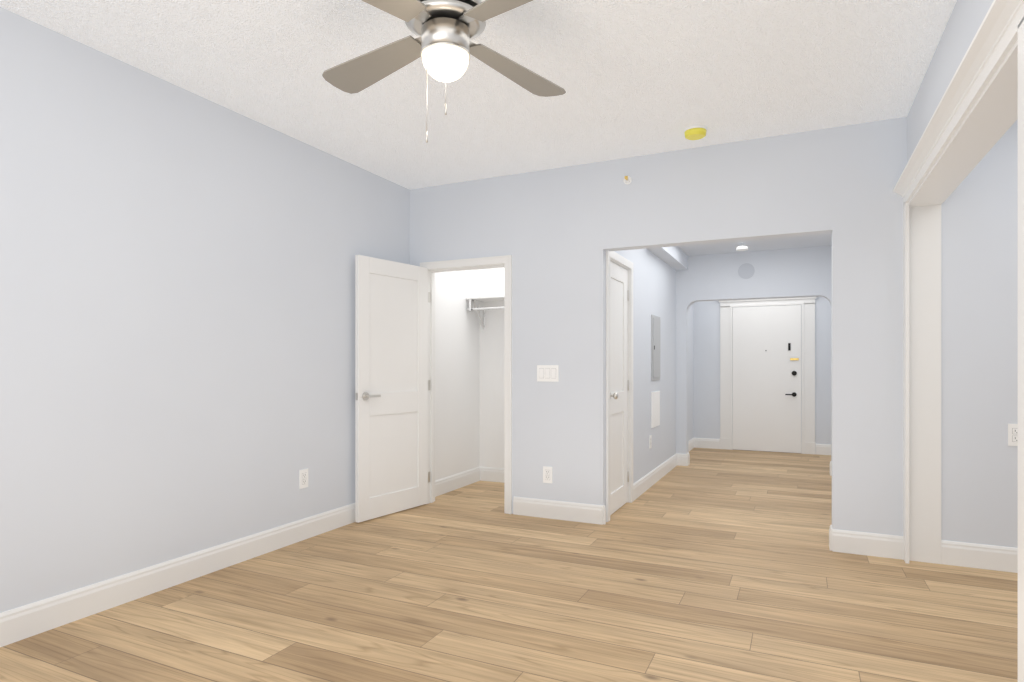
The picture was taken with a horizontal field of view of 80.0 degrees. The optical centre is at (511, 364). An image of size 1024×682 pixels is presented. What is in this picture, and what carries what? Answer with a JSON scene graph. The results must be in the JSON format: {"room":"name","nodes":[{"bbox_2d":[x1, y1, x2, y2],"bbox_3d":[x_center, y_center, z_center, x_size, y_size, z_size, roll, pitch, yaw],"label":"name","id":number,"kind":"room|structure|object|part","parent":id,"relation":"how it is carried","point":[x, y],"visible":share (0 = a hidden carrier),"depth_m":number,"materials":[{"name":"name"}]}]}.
{"room":"empty living room","nodes":[
{"label":"empty living room","id":0,"kind":"room"},
{"bbox_2d":[0,7,409,612],"bbox_3d":[-2.067,-0.163,3.049,0.120,2.750,5.440,0,0,25],"label":"wall","id":1,"kind":"structure","parent":0,"point":[177,321],"depth_m":3.27,"materials":[{"name":"blue paint"}]},
{"bbox_2d":[0,503,354,646],"bbox_3d":[-1.999,1.141,3.017,0.030,0.142,5.200,0,0,25],"label":"baseboard","id":2,"kind":"structure","parent":1,"relation":"attached to","point":[30,620],"depth_m":3.23,"materials":[{"name":"white wood"}]},
{"bbox_2d":[299,468,307,488],"bbox_3d":[-1.440,0.792,4.224,0.009,0.129,0.078,0,0,25],"label":"electrical outlet","id":3,"kind":"object","parent":1,"relation":"attached to","point":[303,478],"visible":1,"depth_m":4.22,"materials":[{"name":"white plastic"}]},
{"bbox_2d":[435,269,478,480],"bbox_3d":[-0.650,-0.163,5.952,0.200,2.750,1.020,0,0,25],"label":"wall","id":4,"kind":"structure","parent":0,"point":[469,392],"depth_m":5.95,"materials":[{"name":"white paint"}]},
{"bbox_2d":[435,467,479,496],"bbox_3d":[-0.554,1.141,5.901,0.016,0.142,1.010,0,0,25],"label":"baseboard","id":5,"kind":"structure","parent":4,"relation":"attached to","point":[447,484],"depth_m":5.92,"materials":[{"name":"white wood"}]},
{"bbox_2d":[0,0,956,189],"bbox_3d":[-0.339,-1.588,2.166,4.000,0.100,5.320,0,0,25],"label":"ceiling","id":6,"kind":"structure","parent":0,"point":[632,78],"depth_m":3.21,"materials":[{"name":"white paint"}]},
{"bbox_2d":[322,0,565,142],"bbox_3d":[-0.247,-1.170,2.266,1.070,0.736,1.070,0,0,-6],"label":"fan","id":7,"kind":"object","parent":6,"relation":"hanging from","point":[443,44],"visible":1,"depth_m":2.24,"materials":[{"name":"grey wood"}]},
{"bbox_2d":[684,125,706,139],"bbox_3d":[1.200,-1.512,3.993,0.140,0.052,0.140,0,0,25],"label":"smoke detector","id":8,"kind":"object","parent":6,"relation":"attached to","point":[696,132],"visible":1,"depth_m":3.95,"materials":[{"name":"yellow plastic"}]},
{"bbox_2d":[479,268,503,467],"bbox_3d":[0.303,-0.163,6.143,1.760,2.750,0.120,0,0,25],"label":"wall","id":9,"kind":"structure","parent":0,"point":[491,281],"depth_m":6.32,"materials":[{"name":"white paint"}]},
{"bbox_2d":[466,296,503,328],"bbox_3d":[0.295,-0.518,5.915,1.540,0.300,0.300,0,0,25],"label":"closet shelf","id":10,"kind":"object","parent":9,"relation":"attached to","point":[490,302],"visible":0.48,"depth_m":6.14,"materials":[{"name":"white wood"}]},
{"bbox_2d":[480,467,503,482],"bbox_3d":[0.356,1.141,6.043,1.540,0.142,0.016,0,0,25],"label":"baseboard","id":11,"kind":"structure","parent":9,"relation":"attached to","point":[486,473],"depth_m":6.30,"materials":[{"name":"white wood"}]},
{"bbox_2d":[0,448,1017,681],"bbox_3d":[1.811,1.262,4.091,8.000,0.100,11.200,0,0,25],"label":"floor","id":12,"kind":"structure","parent":0,"point":[713,565],"depth_m":3.05,"materials":[{"name":"brown wood"}]},
{"bbox_2d":[610,248,675,483],"bbox_3d":[1.335,-0.163,6.125,0.120,2.750,3.030,0,0,25],"label":"wall","id":13,"kind":"structure","parent":0,"point":[654,284],"depth_m":6.08,"materials":[{"name":"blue paint"}]},
{"bbox_2d":[610,261,628,514],"bbox_3d":[0.894,0.192,5.044,0.107,2.025,0.648,0,0,25],"label":"hall door","id":14,"kind":"structure","parent":13,"relation":"in","point":[619,385],"depth_m":5.11,"materials":[{"name":"white paint"},{"name":"satin nickel"}]},
{"bbox_2d":[606,250,632,521],"bbox_3d":[0.843,0.159,5.064,0.138,2.107,0.784,0,0,25],"label":"door frame","id":15,"kind":"structure","parent":13,"relation":"attached to","point":[617,258],"depth_m":5.12,"materials":[{"name":"white wood"}]},
{"bbox_2d":[649,435,651,448],"bbox_3d":[1.378,0.772,6.066,0.009,0.129,0.078,0,0,25],"label":"outlet","id":16,"kind":"object","parent":13,"relation":"attached to","point":[650,441],"visible":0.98,"depth_m":6.05,"materials":[{"name":"white plastic"}]},
{"bbox_2d":[651,314,659,427],"bbox_3d":[1.485,0.072,6.275,0.024,1.140,0.390,0,0,25],"label":"panel","id":17,"kind":"object","parent":13,"relation":"attached to","point":[655,368],"visible":0.98,"depth_m":6.21,"materials":[{"name":"grey"}]},
{"bbox_2d":[633,453,679,500],"bbox_3d":[1.525,1.141,6.340,0.040,0.142,2.180,0,0,25],"label":"baseboard","id":18,"kind":"structure","parent":13,"relation":"attached to","point":[643,484],"depth_m":6.18,"materials":[{"name":"white wood"}]},
{"bbox_2d":[688,302,695,440],"bbox_3d":[2.255,-0.163,8.212,0.120,2.750,1.530,0,0,25],"label":"wall","id":19,"kind":"structure","parent":0,"point":[692,310],"depth_m":8.82,"materials":[{"name":"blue paint"}]},
{"bbox_2d":[687,438,695,453],"bbox_3d":[2.522,1.141,8.617,0.016,0.142,0.610,0,0,25],"label":"baseboard","id":20,"kind":"structure","parent":19,"relation":"attached to","point":[691,443],"depth_m":8.65,"materials":[{"name":"white wood"}]},
{"bbox_2d":[410,117,1017,547],"bbox_3d":[1.873,-0.163,4.129,6.320,2.750,0.120,0,0,25],"label":"wall","id":21,"kind":"structure","parent":0,"point":[556,233],"depth_m":4.00,"materials":[{"name":"blue paint"}]},
{"bbox_2d":[355,255,427,522],"bbox_3d":[-0.956,0.185,4.950,0.151,2.030,0.787,0,0,34],"label":"closet door","id":22,"kind":"structure","parent":21,"relation":"in","point":[391,386],"depth_m":4.90,"materials":[{"name":"white paint"},{"name":"satin nickel"}]},
{"bbox_2d":[420,255,511,513],"bbox_3d":[-0.374,0.165,5.178,0.878,2.094,0.144,0,0,25],"label":"trim","id":23,"kind":"structure","parent":21,"relation":"attached to","point":[504,262],"depth_m":5.05,"materials":[{"name":"white wood"}]},
{"bbox_2d":[543,466,552,482],"bbox_3d":[0.281,0.872,4.810,0.078,0.129,0.009,0,0,25],"label":"electrical outlet","id":24,"kind":"object","parent":21,"relation":"attached to","point":[547,474],"visible":1,"depth_m":4.81,"materials":[{"name":"white plastic"}]},
{"bbox_2d":[537,365,558,381],"bbox_3d":[0.281,0.072,4.809,0.181,0.129,0.010,0,0,25],"label":"switch plate","id":25,"kind":"object","parent":21,"relation":"attached to","point":[547,373],"visible":1,"depth_m":4.80,"materials":[{"name":"white plastic"}]},
{"bbox_2d":[584,504,605,521],"bbox_3d":[0.824,1.141,5.250,0.016,0.142,1.010,0,0,25],"label":"baseboard","id":26,"kind":"structure","parent":21,"relation":"attached to","point":[591,511],"depth_m":4.64,"materials":[{"name":"white wood"}]},
{"bbox_2d":[624,176,631,183],"bbox_3d":[0.852,-1.368,4.519,0.060,0.060,0.048,0,0,25],"label":"sprinkler","id":27,"kind":"object","parent":21,"relation":"attached to","point":[627,179],"visible":1,"depth_m":4.52,"materials":[{"name":"white metal"}]},
{"bbox_2d":[829,526,903,559],"bbox_3d":[2.257,1.141,3.872,0.426,0.142,0.016,0,0,25],"label":"baseboard","id":28,"kind":"structure","parent":21,"relation":"attached to","point":[843,541],"depth_m":3.87,"materials":[{"name":"white wood"}]},
{"bbox_2d":[941,540,1017,572],"bbox_3d":[3.652,1.141,3.212,2.320,0.142,0.016,0,0,25],"label":"baseboard","id":29,"kind":"structure","parent":21,"relation":"attached to","point":[981,556],"depth_m":3.62,"materials":[{"name":"white wood"}]},
{"bbox_2d":[1008,424,1017,445],"bbox_3d":[2.939,0.412,3.553,0.078,0.129,0.009,0,0,25],"label":"electrical outlet","id":30,"kind":"object","parent":21,"relation":"attached to","point":[1012,434],"visible":0.67,"depth_m":3.56,"materials":[{"name":"white plastic"}]},
{"bbox_2d":[676,246,831,461],"bbox_3d":[2.800,-0.038,7.025,1.760,2.500,0.150,0,0,25],"label":"wall","id":31,"kind":"structure","parent":0,"point":[794,272],"depth_m":7.03,"materials":[{"name":"blue paint"}]},
{"bbox_2d":[738,263,754,278],"bbox_3d":[2.686,-1.068,6.994,0.180,0.180,0.004,0,0,25],"label":"air vent","id":32,"kind":"object","parent":31,"relation":"in","point":[746,270],"visible":1,"depth_m":6.99,"materials":[{"name":"grey plastic"}]},
{"bbox_2d":[678,233,831,255],"bbox_3d":[2.152,-1.338,5.656,1.760,0.100,2.880,0,0,25],"label":"ceiling","id":33,"kind":"structure","parent":0,"point":[819,240],"depth_m":6.62,"materials":[{"name":"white paint"}]},
{"bbox_2d":[647,246,687,269],"bbox_3d":[1.694,-1.208,6.580,0.140,0.160,1.600,0,0,25],"label":"beam","id":34,"kind":"structure","parent":33,"relation":"attached to","point":[675,257],"depth_m":6.60,"materials":[{"name":"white paint"}]},
{"bbox_2d":[736,243,747,250],"bbox_3d":[2.452,-1.252,6.499,0.124,0.071,0.124,0,0,25],"label":"smoke detector","id":35,"kind":"object","parent":33,"relation":"attached to","point":[742,248],"visible":1,"depth_m":6.47,"materials":[{"name":"white plastic"}]},
{"bbox_2d":[696,297,830,452],"bbox_3d":[3.575,-0.163,8.523,2.400,2.750,0.120,0,0,25],"label":"wall","id":36,"kind":"structure","parent":0,"point":[703,369],"depth_m":8.75,"materials":[{"name":"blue paint"}]},
{"bbox_2d":[696,438,719,448],"bbox_3d":[2.827,1.141,8.801,0.330,0.142,0.016,0,0,25],"label":"baseboard","id":37,"kind":"structure","parent":36,"relation":"attached to","point":[700,442],"depth_m":8.80,"materials":[{"name":"white wood"}]},
{"bbox_2d":[733,305,800,452],"bbox_3d":[3.516,0.200,8.440,0.877,2.008,0.076,0,0,25],"label":"entry door","id":38,"kind":"structure","parent":36,"relation":"in","point":[766,378],"depth_m":8.44,"materials":[{"name":"white wood"}]},
{"bbox_3d":[3.690,0.077,8.342,0.418,0.730,0.048,0,0,25],"label":"handle","id":39,"kind":"part","parent":38,"relation":"part of","materials":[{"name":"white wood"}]},
{"bbox_2d":[719,297,815,453],"bbox_3d":[3.517,0.128,8.442,1.315,2.168,0.075,0,0,25],"label":"door frame","id":40,"kind":"structure","parent":36,"relation":"attached to","point":[808,444],"depth_m":8.39,"materials":[{"name":"white wood"}]},
{"bbox_2d":[816,444,830,454],"bbox_3d":[4.292,1.141,8.109,0.450,0.142,0.016,0,0,25],"label":"baseboard","id":41,"kind":"structure","parent":36,"relation":"attached to","point":[821,449],"depth_m":8.16,"materials":[{"name":"white wood"}]},
{"bbox_2d":[907,0,993,162],"bbox_3d":[1.418,-0.163,1.401,0.170,2.750,5.200,0,0,25],"label":"wall","id":42,"kind":"structure","parent":0,"point":[966,19],"depth_m":2.80,"materials":[{"name":"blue paint"}]},
{"bbox_2d":[893,0,1023,681],"bbox_3d":[2.029,0.059,2.692,0.318,2.305,2.345,0,0,25],"label":"trim","id":43,"kind":"structure","parent":42,"relation":"attached to","point":[978,112],"depth_m":3.24,"materials":[{"name":"white wood"}]}
]}

